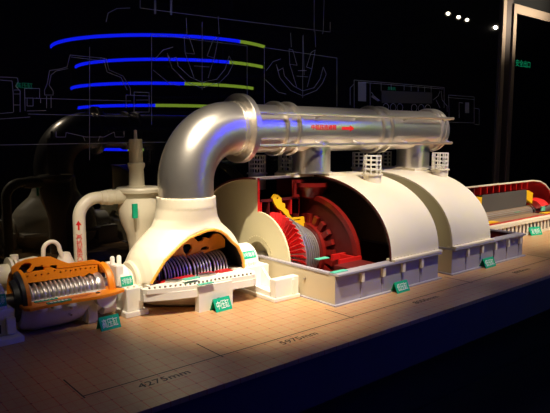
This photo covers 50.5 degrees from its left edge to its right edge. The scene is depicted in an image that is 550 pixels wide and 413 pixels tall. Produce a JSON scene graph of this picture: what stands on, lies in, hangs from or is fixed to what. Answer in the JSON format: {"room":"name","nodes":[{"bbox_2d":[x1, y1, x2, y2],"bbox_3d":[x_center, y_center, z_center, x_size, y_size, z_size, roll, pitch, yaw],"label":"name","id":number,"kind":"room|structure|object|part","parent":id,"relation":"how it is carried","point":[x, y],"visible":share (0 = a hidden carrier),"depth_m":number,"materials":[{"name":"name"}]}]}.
{"room":"museum exhibition hall","nodes":[
{"label":"museum exhibition hall","id":0,"kind":"room"},
{"bbox_2d":[0,0,549,272],"bbox_3d":[3.144,-1.667,8.045,14.627,5.250,0.050,-6,9,-40],"label":"wall","id":1,"kind":"structure","parent":0,"point":[41,186],"depth_m":4.74,"materials":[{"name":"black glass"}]},
{"bbox_2d":[0,0,476,159],"bbox_3d":[0.426,-1.272,5.744,5.950,1.494,0.002,-6,9,-40],"label":"line drawing","id":2,"kind":"object","parent":1,"relation":"attached to","point":[395,96],"visible":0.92,"depth_m":5.36,"materials":[{"name":"grey paint"}]},
{"bbox_2d":[494,0,512,183],"bbox_3d":[3.157,-1.667,8.050,0.200,5.250,0.060,-6,9,-40],"label":"trim","id":3,"kind":"structure","parent":1,"relation":"attached to","point":[509,19],"depth_m":8.05,"materials":[{"name":"brown metal"}]},
{"bbox_3d":[4.330,1.572,3.616,19.000,0.100,9.600,-6,9,-40],"label":"floor","id":4,"kind":"structure","parent":0,"visible":0},
{"bbox_2d":[0,230,549,412],"bbox_3d":[0.789,0.917,4.634,12.000,0.951,2.123,-6,9,-40],"label":"display platform","id":5,"kind":"object","parent":4,"relation":"on","point":[404,352],"visible":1,"depth_m":3.00,"materials":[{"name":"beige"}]},
{"bbox_2d":[0,283,24,346],"bbox_3d":[-1.433,0.514,2.893,0.238,0.275,0.380,-6,9,-40],"label":"pedestal","id":6,"kind":"object","parent":5,"relation":"on","point":[9,335],"visible":0.97,"depth_m":2.83,"materials":[{"name":"white paint"}]},
{"bbox_3d":[-1.433,0.636,2.908,0.238,0.030,0.380,-6,9,-40],"label":"foot plate","id":7,"kind":"part","parent":6,"relation":"part of","materials":[{"name":"white paint"}]},
{"bbox_2d":[0,254,34,293],"bbox_3d":[-1.674,0.457,3.089,0.930,0.340,0.200,-6,9,-40],"label":"pipe","id":8,"kind":"object","parent":5,"relation":"on","point":[5,268],"visible":0.35,"depth_m":3.20,"materials":[{"name":"beige paint"}]},
{"bbox_2d":[41,240,74,262],"bbox_3d":[-1.258,0.386,3.395,0.216,0.408,0.140,-6,9,-40],"label":"pipe","id":9,"kind":"object","parent":5,"relation":"on","point":[66,257],"visible":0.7,"depth_m":3.36,"materials":[{"name":"beige paint"}]},
{"bbox_2d":[5,256,123,329],"bbox_3d":[-1.175,0.443,3.094,0.709,0.367,0.422,-6,9,-40],"label":"turbine","id":10,"kind":"object","parent":5,"relation":"on","point":[48,291],"visible":0.98,"depth_m":3.05,"materials":[{"name":"white paint"}]},
{"bbox_3d":[-1.268,0.412,2.920,0.029,0.152,0.152,-6,9,-40],"label":"plate","id":11,"kind":"part","parent":10,"relation":"part of","materials":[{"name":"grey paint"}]},
{"bbox_3d":[-1.203,0.354,3.203,0.490,0.198,0.192,-6,9,-40],"label":"casing","id":12,"kind":"part","parent":10,"relation":"part of","materials":[{"name":"orange paint"}]},
{"bbox_3d":[-1.134,0.540,3.151,0.510,0.160,0.332,-6,9,-40],"label":"casing","id":13,"kind":"part","parent":10,"relation":"part of","materials":[{"name":"white paint"}]},
{"bbox_3d":[-1.144,0.325,3.123,0.510,0.140,0.020,-6,9,-40],"label":"casing","id":14,"kind":"part","parent":10,"relation":"part of","materials":[{"name":"orange paint"}]},
{"bbox_3d":[-1.141,0.353,3.122,0.392,0.080,0.022,-6,9,-40],"label":"casing","id":15,"kind":"part","parent":10,"relation":"part of","materials":[{"name":"orange paint"}]},
{"bbox_2d":[72,189,126,261],"bbox_3d":[-1.092,0.227,3.649,0.338,0.662,0.100,-6,9,-40],"label":"pipe","id":16,"kind":"object","parent":5,"relation":"on","point":[106,197],"visible":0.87,"depth_m":3.54,"materials":[{"name":"beige paint"}]},
{"bbox_2d":[96,313,120,331],"bbox_3d":[-0.867,0.601,3.041,0.112,0.066,0.059,-7,10,-43],"label":"name sign","id":17,"kind":"object","parent":5,"relation":"on","point":[109,322],"visible":1,"depth_m":3.03,"materials":[{"name":"teal plastic"}]},
{"bbox_2d":[105,255,147,318],"bbox_3d":[-0.896,0.436,3.347,0.172,0.320,0.370,-6,9,-40],"label":"pedestal","id":18,"kind":"object","parent":5,"relation":"on","point":[129,305],"visible":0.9,"depth_m":3.25,"materials":[{"name":"white paint"}]},
{"bbox_3d":[-0.882,0.578,3.376,0.137,0.030,0.370,-6,9,-40],"label":"foot plate","id":19,"kind":"part","parent":18,"relation":"part of","materials":[{"name":"white paint"}]},
{"bbox_2d":[116,130,157,250],"bbox_3d":[-0.885,0.020,3.797,0.284,1.035,0.288,-6,9,-40],"label":"valve","id":20,"kind":"object","parent":5,"relation":"on","point":[137,213],"visible":0.78,"depth_m":3.71,"materials":[{"name":"beige paint"}]},
{"bbox_3d":[-0.873,0.028,3.629,0.032,0.090,0.016,-6,9,-40],"label":"label plate","id":21,"kind":"part","parent":20,"relation":"part of","materials":[{"name":"teal plastic"}]},
{"bbox_2d":[117,197,155,250],"bbox_3d":[-0.886,0.236,3.825,0.270,0.600,0.270,-6,9,-40],"label":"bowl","id":22,"kind":"object","parent":20,"relation":"attached to","point":[136,214],"depth_m":3.70,"materials":[{"name":"beige paint"}]},
{"bbox_2d":[123,195,255,312],"bbox_3d":[-0.557,0.252,3.583,0.922,0.628,0.715,-6,9,-40],"label":"turbine","id":23,"kind":"object","parent":5,"relation":"on","point":[186,257],"visible":0.93,"depth_m":3.42,"materials":[{"name":"beige paint"}]},
{"bbox_3d":[-0.610,0.162,3.646,0.765,0.466,0.512,-6,9,-40],"label":"casing","id":24,"kind":"part","parent":23,"relation":"part of","materials":[{"name":"beige paint"}]},
{"bbox_3d":[-0.573,0.493,3.622,0.732,0.131,0.651,-6,9,-40],"label":"casing","id":25,"kind":"part","parent":23,"relation":"part of","materials":[{"name":"beige paint"}]},
{"bbox_3d":[-0.483,0.240,3.676,0.396,0.144,0.020,-6,9,-40],"label":"casing","id":26,"kind":"part","parent":23,"relation":"part of","materials":[{"name":"orange paint"}]},
{"bbox_3d":[-0.596,0.319,3.692,0.570,0.148,0.133,-6,9,-40],"label":"casing","id":27,"kind":"part","parent":23,"relation":"part of","materials":[{"name":"orange plastic"}]},
{"bbox_2d":[157,93,454,198],"bbox_3d":[0.371,-0.461,4.309,2.740,0.666,0.448,-6,9,-40],"label":"pipe","id":28,"kind":"object","parent":23,"relation":"on","point":[237,128],"visible":0.99,"depth_m":3.86,"materials":[{"name":"metal"}]},
{"bbox_3d":[0.706,-0.466,4.361,2.160,0.023,0.022,-6,9,-40],"label":"tie rod","id":29,"kind":"part","parent":28,"relation":"part of","materials":[{"name":"metal"}]},
{"bbox_3d":[0.711,-0.672,4.330,2.160,0.023,0.022,-6,9,-40],"label":"tie rod","id":30,"kind":"part","parent":28,"relation":"part of","materials":[{"name":"metal"}]},
{"bbox_2d":[210,295,232,312],"bbox_3d":[-0.310,0.559,3.362,0.118,0.071,0.064,-7,10,-44],"label":"name sign","id":31,"kind":"object","parent":5,"relation":"on","point":[220,304],"visible":1,"depth_m":3.35,"materials":[{"name":"teal plastic"}]},
{"bbox_2d":[232,242,299,302],"bbox_3d":[-0.137,0.400,3.794,0.210,0.282,0.665,-6,9,-40],"label":"pedestal","id":32,"kind":"object","parent":5,"relation":"on","point":[278,289],"visible":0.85,"depth_m":3.63,"materials":[{"name":"white paint"}]},
{"bbox_3d":[-0.104,0.471,3.636,0.016,0.131,0.260,-6,9,-40],"label":"cheek plate","id":33,"kind":"part","parent":32,"relation":"part of","materials":[{"name":"white paint"}]},
{"bbox_3d":[-0.005,0.461,3.720,0.016,0.131,0.260,-6,9,-40],"label":"cheek plate","id":34,"kind":"part","parent":32,"relation":"part of","materials":[{"name":"white paint"}]},
{"bbox_3d":[-0.137,0.528,3.810,0.210,0.024,0.665,-6,9,-40],"label":"foot plate","id":35,"kind":"part","parent":32,"relation":"part of","materials":[{"name":"white paint"}]},
{"bbox_2d":[214,171,442,307],"bbox_3d":[0.249,0.117,4.276,1.160,0.727,1.556,-6,9,-40],"label":"turbine","id":36,"kind":"object","parent":5,"relation":"on","point":[347,238],"visible":0.92,"depth_m":4.01,"materials":[{"name":"beige paint"}]},
{"bbox_2d":[247,155,267,189],"bbox_3d":[-0.133,-0.256,4.341,0.154,0.254,0.154,-6,9,-40],"label":"cage","id":37,"kind":"object","parent":36,"relation":"on","point":[250,172],"visible":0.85,"depth_m":4.30,"materials":[{"name":"beige paint"}]},
{"bbox_3d":[-0.110,-0.310,4.277,0.011,0.130,0.010,-6,9,-40],"label":"post","id":38,"kind":"part","parent":37,"relation":"part of","materials":[{"name":"white paint"}]},
{"bbox_3d":[-0.067,0.351,4.035,0.013,0.296,0.296,-6,9,-40],"label":"gland plate","id":39,"kind":"part","parent":36,"relation":"part of","materials":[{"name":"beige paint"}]},
{"bbox_3d":[0.019,0.126,4.043,0.039,0.160,0.031,-6,17,-40],"label":"fan blade","id":40,"kind":"part","parent":36,"relation":"part of","materials":[{"name":"red plastic"}]},
{"bbox_3d":[-0.096,0.124,4.247,0.345,0.400,0.400,-6,9,-40],"label":"casing","id":41,"kind":"part","parent":36,"relation":"part of","materials":[{"name":"red metal"}]},
{"bbox_3d":[0.038,0.134,4.022,0.039,0.160,0.031,-6,24,-40],"label":"fan blade","id":42,"kind":"part","parent":36,"relation":"part of","materials":[{"name":"red"}]},
{"bbox_2d":[277,155,291,171],"bbox_3d":[0.089,-0.279,4.527,0.154,0.254,0.154,-6,9,-40],"label":"cage","id":43,"kind":"object","parent":36,"relation":"on","point":[284,158],"visible":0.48,"depth_m":4.48,"materials":[{"name":"beige paint"}]},
{"bbox_3d":[0.056,0.146,4.002,0.039,0.160,0.031,-6,32,-40],"label":"fan blade","id":44,"kind":"part","parent":36,"relation":"part of","materials":[{"name":"red plastic"}]},
{"bbox_3d":[0.073,0.162,3.983,0.039,0.160,0.031,-6,39,-40],"label":"fan blade","id":45,"kind":"part","parent":36,"relation":"part of","materials":[{"name":"red plastic"}]},
{"bbox_3d":[0.089,0.180,3.967,0.039,0.160,0.031,-6,47,-40],"label":"fan blade","id":46,"kind":"part","parent":36,"relation":"part of","materials":[{"name":"red plastic"}]},
{"bbox_3d":[0.103,0.201,3.952,0.039,0.160,0.031,-6,54,-40],"label":"fan blade","id":47,"kind":"part","parent":36,"relation":"part of","materials":[{"name":"red plastic"}]},
{"bbox_3d":[0.116,0.225,3.940,0.039,0.031,0.160,-6,-28,-40],"label":"fan blade","id":48,"kind":"part","parent":36,"relation":"part of","materials":[{"name":"red plastic"}]},
{"bbox_3d":[0.147,-0.234,4.252,0.210,0.024,0.220,-6,9,-40],"label":"neck plate","id":49,"kind":"part","parent":36,"relation":"part of","materials":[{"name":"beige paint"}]},
{"bbox_3d":[0.126,0.251,3.931,0.039,0.031,0.160,-6,-21,-40],"label":"fan blade","id":50,"kind":"part","parent":36,"relation":"part of","materials":[{"name":"red"}]},
{"bbox_3d":[0.135,0.278,3.924,0.039,0.031,0.160,-6,-13,-40],"label":"fan blade","id":51,"kind":"part","parent":36,"relation":"part of","materials":[{"name":"red"}]},
{"bbox_3d":[-0.131,0.425,3.990,0.003,0.169,1.496,-6,9,-40],"label":"panel","id":52,"kind":"part","parent":36,"relation":"part of","materials":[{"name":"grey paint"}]},
{"bbox_3d":[0.141,0.307,3.920,0.039,0.031,0.160,-6,-6,-40],"label":"fan blade","id":53,"kind":"part","parent":36,"relation":"part of","materials":[{"name":"red plastic"}]},
{"bbox_3d":[0.144,0.336,3.920,0.039,0.031,0.160,-6,2,-40],"label":"fan blade","id":54,"kind":"part","parent":36,"relation":"part of","materials":[{"name":"red plastic"}]},
{"bbox_3d":[0.146,0.365,3.922,0.039,0.031,0.160,-6,9,-40],"label":"fan blade","id":55,"kind":"part","parent":36,"relation":"part of","materials":[{"name":"red"}]},
{"bbox_3d":[0.266,-0.140,4.239,0.366,0.126,0.030,-6,9,-40],"label":"inlet frame","id":56,"kind":"part","parent":36,"relation":"part of","materials":[{"name":"red metal"}]},
{"bbox_3d":[0.336,-0.243,4.322,0.170,0.024,0.355,-6,9,-40],"label":"neck plate","id":57,"kind":"part","parent":36,"relation":"part of","materials":[{"name":"beige paint"}]},
{"bbox_3d":[0.435,0.339,3.990,0.125,0.035,0.025,-6,9,-40],"label":"support rail","id":58,"kind":"part","parent":36,"relation":"part of","materials":[{"name":"red paint"}]},
{"bbox_3d":[0.488,0.345,3.940,0.020,0.035,0.120,-6,9,-40],"label":"support rail","id":59,"kind":"part","parent":36,"relation":"part of","materials":[{"name":"red paint"}]},
{"bbox_3d":[0.497,0.356,3.857,0.205,0.035,0.020,-6,9,-40],"label":"support rail","id":60,"kind":"part","parent":36,"relation":"part of","materials":[{"name":"red paint"}]},
{"bbox_2d":[260,171,442,261],"bbox_3d":[0.474,0.008,4.436,0.527,0.525,1.528,-6,9,-40],"label":"hood","id":61,"kind":"object","parent":36,"relation":"attached to","point":[387,213],"depth_m":4.07,"materials":[{"name":"beige"}]},
{"bbox_2d":[361,155,382,183],"bbox_3d":[0.700,-0.241,4.194,0.154,0.254,0.154,-6,9,-40],"label":"cage","id":62,"kind":"object","parent":36,"relation":"on","point":[371,177],"visible":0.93,"depth_m":4.14,"materials":[{"name":"beige paint"}]},
{"bbox_3d":[0.648,-0.298,4.154,0.011,0.130,0.010,-6,9,-40],"label":"post","id":63,"kind":"part","parent":62,"relation":"part of","materials":[{"name":"white paint"}]},
{"bbox_3d":[0.680,-0.294,4.129,0.011,0.130,0.010,-6,9,-40],"label":"post","id":64,"kind":"part","parent":62,"relation":"part of","materials":[{"name":"white paint"}]},
{"bbox_3d":[0.722,-0.295,4.130,0.011,0.130,0.010,-6,9,-40],"label":"post","id":65,"kind":"part","parent":62,"relation":"part of","materials":[{"name":"white paint"}]},
{"bbox_3d":[0.791,0.586,4.592,12.000,0.238,2.107,-6,9,-40],"label":"skirt panel","id":66,"kind":"part","parent":5,"relation":"part of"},
{"bbox_2d":[391,279,409,293],"bbox_3d":[0.809,0.513,3.758,0.130,0.066,0.059,-6,9,-40],"label":"name sign","id":67,"kind":"object","parent":5,"relation":"on","point":[401,286],"visible":1,"depth_m":3.74,"materials":[{"name":"teal plastic"}]},
{"bbox_2d":[356,166,525,275],"bbox_3d":[1.197,0.019,5.071,1.160,0.727,1.556,-6,9,-40],"label":"turbine","id":68,"kind":"object","parent":5,"relation":"on","point":[465,235],"visible":0.52,"depth_m":4.39,"materials":[{"name":"beige paint"}]},
{"bbox_2d":[351,152,368,170],"bbox_3d":[0.738,-0.346,5.071,0.154,0.254,0.154,-6,9,-40],"label":"cage","id":69,"kind":"object","parent":68,"relation":"on","point":[354,168],"visible":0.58,"depth_m":5.03,"materials":[{"name":"beige paint"}]},
{"bbox_2d":[377,151,391,167],"bbox_3d":[0.990,-0.372,5.282,0.154,0.254,0.154,-6,9,-40],"label":"cage","id":70,"kind":"object","parent":68,"relation":"on","point":[387,152],"visible":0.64,"depth_m":5.24,"materials":[{"name":"beige paint"}]},
{"bbox_3d":[1.094,-0.321,4.958,0.170,0.024,0.355,-6,9,-40],"label":"neck plate","id":71,"kind":"part","parent":68,"relation":"part of","materials":[{"name":"beige paint"}]},
{"bbox_2d":[356,169,493,248],"bbox_3d":[0.999,-0.046,4.876,0.527,0.525,1.528,-6,9,-40],"label":"hood","id":72,"kind":"object","parent":68,"relation":"attached to","point":[460,220],"depth_m":4.38,"materials":[{"name":"beige plastic"}]},
{"bbox_2d":[430,152,449,177],"bbox_3d":[1.342,-0.311,4.745,0.154,0.254,0.154,-6,9,-40],"label":"cage","id":73,"kind":"object","parent":68,"relation":"on","point":[442,172],"visible":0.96,"depth_m":4.70,"materials":[{"name":"beige paint"}]},
{"bbox_3d":[0.787,0.330,4.761,0.003,0.169,1.496,-6,9,-40],"label":"panel","id":74,"kind":"part","parent":68,"relation":"part of","materials":[{"name":"grey paint"}]},
{"bbox_2d":[479,256,495,268],"bbox_3d":[1.629,0.426,4.463,0.150,0.068,0.061,-6,9,-40],"label":"name sign","id":75,"kind":"object","parent":5,"relation":"on","point":[488,262],"visible":1,"depth_m":4.45,"materials":[{"name":"teal plastic"}]},
{"bbox_2d":[467,180,549,235],"bbox_3d":[2.495,-0.007,6.195,2.150,0.505,0.657,-6,9,-40],"label":"generator","id":76,"kind":"object","parent":5,"relation":"on","point":[517,206],"visible":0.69,"depth_m":6.07,"materials":[{"name":"grey paint"}]},
{"bbox_3d":[2.625,0.130,5.994,2.030,0.047,0.035,-6,9,-40],"label":"rail","id":77,"kind":"part","parent":76,"relation":"part of","materials":[{"name":"red paint"}]},
{"bbox_3d":[2.684,0.131,5.987,2.150,0.033,0.072,-6,9,-40],"label":"rail","id":78,"kind":"part","parent":76,"relation":"part of","materials":[{"name":"beige paint"}]},
{"bbox_3d":[2.689,0.200,5.989,2.150,0.145,0.008,-6,9,-40],"label":"panel","id":79,"kind":"part","parent":76,"relation":"part of","materials":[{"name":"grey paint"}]},
{"bbox_3d":[2.689,0.258,5.995,2.150,0.028,0.030,-6,9,-40],"label":"rail","id":80,"kind":"part","parent":76,"relation":"part of","materials":[{"name":"beige paint"}]},
{"bbox_2d":[528,226,541,235],"bbox_3d":[2.620,0.246,5.893,0.170,0.078,0.069,-4,8,-28],"label":"name sign","id":81,"kind":"object","parent":5,"relation":"on","point":[533,230],"visible":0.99,"depth_m":5.88,"materials":[{"name":"teal plastic"}]},
{"bbox_2d":[412,344,549,412],"bbox_3d":[1.624,1.342,3.692,12.000,0.338,0.682,-6,9,-40],"label":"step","id":82,"kind":"structure","parent":4,"relation":"on","point":[522,385],"depth_m":3.69,"materials":[{"name":"black"}]},
{"bbox_3d":[7.587,-1.369,11.859,3.000,3.730,0.040,-6,9,-40],"label":"wall","id":83,"kind":"structure","parent":0,"visible":0},
{"bbox_2d":[505,3,549,182],"bbox_3d":[4.844,-1.085,9.545,4.200,3.730,0.080,-6,9,-40],"label":"door","id":84,"kind":"structure","parent":83,"relation":"in","point":[517,9],"depth_m":8.14,"materials":[{"name":"metal"}]},
{"bbox_2d":[509,14,549,187],"bbox_3d":[4.868,-1.030,9.585,4.120,3.610,0.040,-6,9,-40],"label":"window","id":85,"kind":"structure","parent":84,"relation":"attached to","point":[530,132],"depth_m":8.56,"materials":[{"name":"black glass"}]},
{"bbox_2d":[516,59,529,67],"bbox_3d":[3.531,-2.032,8.295,0.420,0.095,0.001,-6,9,-40],"label":"exit sign","id":86,"kind":"object","parent":85,"relation":"attached to","point":[517,60],"depth_m":8.29,"materials":[{"name":"green"}]}
]}

